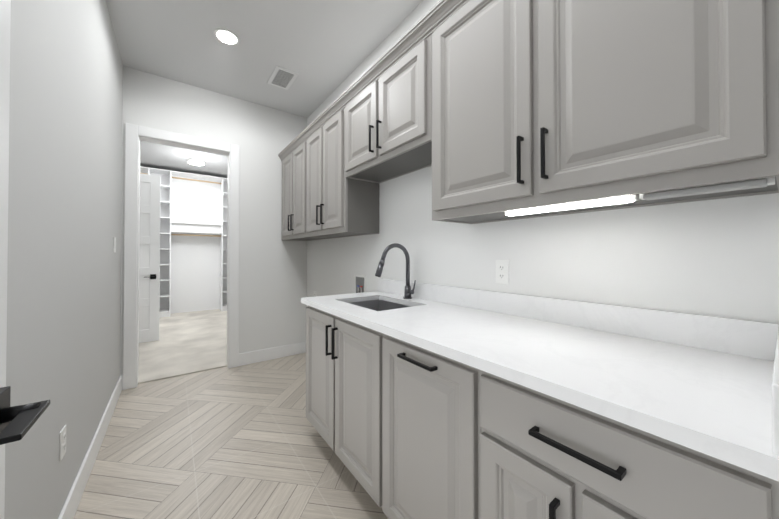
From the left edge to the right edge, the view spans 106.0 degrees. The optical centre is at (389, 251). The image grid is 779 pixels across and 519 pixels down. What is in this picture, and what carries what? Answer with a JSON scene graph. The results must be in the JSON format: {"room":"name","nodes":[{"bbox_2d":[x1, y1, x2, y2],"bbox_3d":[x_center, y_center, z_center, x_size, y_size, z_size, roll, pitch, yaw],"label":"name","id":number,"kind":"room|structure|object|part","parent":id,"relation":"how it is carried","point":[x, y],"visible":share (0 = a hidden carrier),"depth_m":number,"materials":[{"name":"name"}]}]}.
{"room":"laundry room","nodes":[
{"label":"laundry room","id":0,"kind":"room"},
{"bbox_2d":[4,0,122,518],"bbox_3d":[-0.745,-0.244,0.287,0.120,2.900,5.720,0,-1,-36],"label":"wall","id":1,"kind":"structure","parent":0,"point":[64,227],"depth_m":1.20,"materials":[{"name":"grey paint"}]},
{"bbox_2d":[0,0,49,518],"bbox_3d":[-0.398,0.048,0.143,0.154,2.290,0.800,0,-1,-36],"label":"entry door","id":2,"kind":"structure","parent":1,"relation":"in","point":[17,422],"depth_m":0.46,"materials":[{"name":"white wood"}]},
{"bbox_2d":[59,425,65,460],"bbox_3d":[-1.369,0.800,1.233,0.008,0.118,0.072,0,-1,-36],"label":"wall outlet","id":3,"kind":"object","parent":1,"relation":"attached to","point":[62,442],"visible":1,"depth_m":1.22,"materials":[{"name":"white plastic"}]},
{"bbox_2d":[58,375,122,518],"bbox_3d":[-0.689,1.139,0.315,0.019,0.135,5.720,0,-1,-36],"label":"baseboard","id":4,"kind":"structure","parent":1,"relation":"attached to","point":[71,504],"depth_m":1.59,"materials":[{"name":"white wood"}]},
{"bbox_2d":[113,237,115,251],"bbox_3d":[-2.153,-0.055,2.303,0.009,0.118,0.072,0,-1,-36],"label":"switch plate","id":5,"kind":"object","parent":1,"relation":"attached to","point":[114,247],"visible":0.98,"depth_m":2.28,"materials":[{"name":"white plastic"}]},
{"bbox_2d":[138,309,226,383],"bbox_3d":[-3.170,1.266,4.561,2.470,0.062,3.940,0,-1,-36],"label":"floor","id":6,"kind":"structure","parent":0,"point":[191,342],"depth_m":3.77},
{"bbox_2d":[140,166,226,317],"bbox_3d":[-4.161,-0.162,5.917,2.226,2.818,0.358,0,-1,-36],"label":"shelving unit","id":7,"kind":"object","parent":6,"relation":"on","point":[193,242],"visible":0.56,"depth_m":6.12,"materials":[{"name":"white wood"}]},
{"bbox_2d":[120,66,306,374],"bbox_3d":[-1.793,-0.217,3.143,1.825,2.900,0.120,0,-1,-36],"label":"wall","id":8,"kind":"structure","parent":0,"point":[272,282],"depth_m":3.27,"materials":[{"name":"white paint"}]},
{"bbox_2d":[123,123,239,389],"bbox_3d":[-2.042,0.038,2.956,0.927,2.386,0.160,0,-1,-36],"label":"door frame","id":9,"kind":"structure","parent":8,"relation":"attached to","point":[135,135],"depth_m":2.73,"materials":[{"name":"white wood"}]},
{"bbox_2d":[239,342,305,365],"bbox_3d":[-1.336,1.168,3.380,0.725,0.135,0.018,0,-1,-36],"label":"baseboard","id":10,"kind":"structure","parent":8,"relation":"attached to","point":[251,357],"depth_m":3.36,"materials":[{"name":"white wood"}]},
{"bbox_2d":[74,353,388,518],"bbox_3d":[-0.028,1.236,0.839,1.945,0.050,5.780,0,-1,-36],"label":"floor","id":11,"kind":"structure","parent":0,"point":[248,441],"depth_m":1.75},
{"bbox_2d":[303,303,372,498],"bbox_3d":[-0.050,0.780,1.783,0.618,0.882,0.914,0,-1,-36],"label":"base cabinet","id":12,"kind":"object","parent":11,"relation":"on","point":[339,353],"depth_m":1.55,"materials":[{"name":"grey wood"}]},
{"bbox_2d":[373,331,464,518],"bbox_3d":[0.356,0.775,1.233,0.618,0.882,0.527,0,-1,-36],"label":"base cabinet","id":13,"kind":"object","parent":11,"relation":"on","point":[427,401],"depth_m":1.07,"materials":[{"name":"grey wood"}]},
{"bbox_2d":[465,367,778,518],"bbox_3d":[0.659,0.771,0.823,0.618,0.882,0.564,0,-1,-36],"label":"base cabinet","id":14,"kind":"object","parent":11,"relation":"on","point":[529,455],"depth_m":0.65,"materials":[{"name":"grey wood"}]},
{"bbox_2d":[301,291,778,486],"bbox_3d":[0.240,0.319,1.376,0.640,0.032,1.944,0,-1,-36],"label":"countertop","id":15,"kind":"structure","parent":14,"relation":"on","point":[711,404],"depth_m":0.75,"materials":[{"name":"white stone"}]},
{"bbox_2d":[345,299,416,310],"bbox_3d":[-0.068,0.440,1.805,0.390,0.226,0.539,0,-1,-36],"label":"sink","id":16,"kind":"object","parent":15,"relation":"in","point":[377,304],"depth_m":2.03,"materials":[{"name":"grey metal"}]},
{"bbox_2d":[375,243,416,298],"bbox_3d":[0.042,0.125,1.864,0.287,0.364,0.100,0,-1,-36],"label":"faucet","id":17,"kind":"object","parent":15,"relation":"on","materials":[{"name":"black metal"}]},
{"bbox_2d":[106,0,422,177],"bbox_3d":[-1.431,-1.705,2.280,2.525,0.060,9.720,0,-1,-36],"label":"ceiling","id":18,"kind":"structure","parent":0,"point":[324,49],"depth_m":2.38,"materials":[{"name":"white paint"}]},
{"bbox_2d":[187,158,204,165],"bbox_3d":[-3.482,-1.618,5.290,0.260,0.056,0.260,0,-1,-36],"label":"closet ceiling light","id":19,"kind":"object","parent":18,"relation":"attached to","point":[195,161],"visible":1,"depth_m":5.23,"materials":[{"name":"white plastic"}]},
{"bbox_2d":[214,29,238,44],"bbox_3d":[-1.267,-1.672,2.289,0.172,0.005,0.172,0,-1,-36],"label":"recessed light","id":20,"kind":"object","parent":18,"relation":"in","point":[225,36],"visible":1,"depth_m":2.28,"materials":[{"name":"white plastic"}]},
{"bbox_2d":[267,66,297,89],"bbox_3d":[-1.029,-1.665,2.825,0.200,0.008,0.330,0,-1,-36],"label":"ceiling vent","id":21,"kind":"object","parent":18,"relation":"in","point":[281,77],"visible":1,"depth_m":2.81,"materials":[{"name":"white metal"}]},
{"bbox_2d":[307,0,778,323],"bbox_3d":[0.688,-0.233,1.419,0.120,2.900,5.840,0,-1,-36],"label":"wall","id":22,"kind":"structure","parent":0,"point":[718,257],"depth_m":1.19,"materials":[{"name":"white paint"}]},
{"bbox_2d":[278,132,309,240],"bbox_3d":[-0.904,-0.640,3.199,0.326,1.004,0.844,0,-1,-36],"label":"upper cabinet","id":23,"kind":"object","parent":22,"relation":"attached to","point":[290,156],"depth_m":3.10,"materials":[{"name":"grey wood"}]},
{"bbox_3d":[-0.114,-1.115,2.116,0.347,0.076,3.533,0,-1,-36],"label":"crown","id":24,"kind":"part","parent":23,"relation":"part of","materials":[{"name":"grey wood"}]},
{"bbox_2d":[302,100,350,239],"bbox_3d":[-0.438,-0.646,2.568,0.326,1.004,0.797,0,-1,-36],"label":"upper cabinet","id":25,"kind":"object","parent":22,"relation":"attached to","point":[320,138],"depth_m":2.49,"materials":[{"name":"grey wood"}]},
{"bbox_2d":[354,274,365,292],"bbox_3d":[-0.261,0.298,2.591,0.016,0.190,0.190,0,-1,-36],"label":"washer outlet box","id":26,"kind":"object","parent":22,"relation":"attached to","point":[359,283],"visible":0.69,"depth_m":2.60,"materials":[{"name":"white plastic"}]},
{"bbox_2d":[338,18,421,235],"bbox_3d":[0.055,-0.653,1.901,0.326,1.004,0.936,0,-1,-36],"label":"upper cabinet","id":27,"kind":"object","parent":22,"relation":"attached to","point":[380,114],"depth_m":1.86,"materials":[{"name":"grey wood"}]},
{"bbox_2d":[496,260,508,283],"bbox_3d":[0.565,0.100,1.474,0.008,0.118,0.072,0,-1,-36],"label":"outlet","id":28,"kind":"object","parent":22,"relation":"attached to","point":[502,271],"visible":1,"depth_m":1.47,"materials":[{"name":"white plastic"}]},
{"bbox_2d":[378,283,776,358],"bbox_3d":[0.484,0.254,1.569,0.020,0.103,1.924,0,-1,-36],"label":"backsplash","id":29,"kind":"structure","parent":22,"relation":"attached to","point":[735,336],"depth_m":1.05,"materials":[{"name":"white stone"}]},
{"bbox_2d":[422,0,778,223],"bbox_3d":[0.627,-0.660,1.125,0.326,1.004,1.064,0,-1,-36],"label":"upper cabinet","id":30,"kind":"object","parent":22,"relation":"attached to","point":[488,111],"depth_m":0.88,"materials":[{"name":"grey wood"}]},
{"bbox_2d":[769,323,778,454],"bbox_3d":[0.816,0.245,0.605,0.630,0.103,0.020,0,-1,-36],"label":"backsplash","id":31,"kind":"structure","parent":22,"relation":"attached to","point":[773,371],"depth_m":0.44,"materials":[{"name":"white stone"}]},
{"bbox_3d":[-3.152,-0.203,4.550,2.470,2.900,4.000,0,-1,-36],"label":"wall","id":32,"kind":"structure","parent":0,"visible":0},
{"bbox_2d":[139,174,159,342],"bbox_3d":[-3.523,0.083,3.876,0.775,2.290,0.154,0,-1,-36],"label":"closet door","id":33,"kind":"structure","parent":32,"relation":"in","point":[149,276],"depth_m":4.03,"materials":[{"name":"white wood"}]}
]}

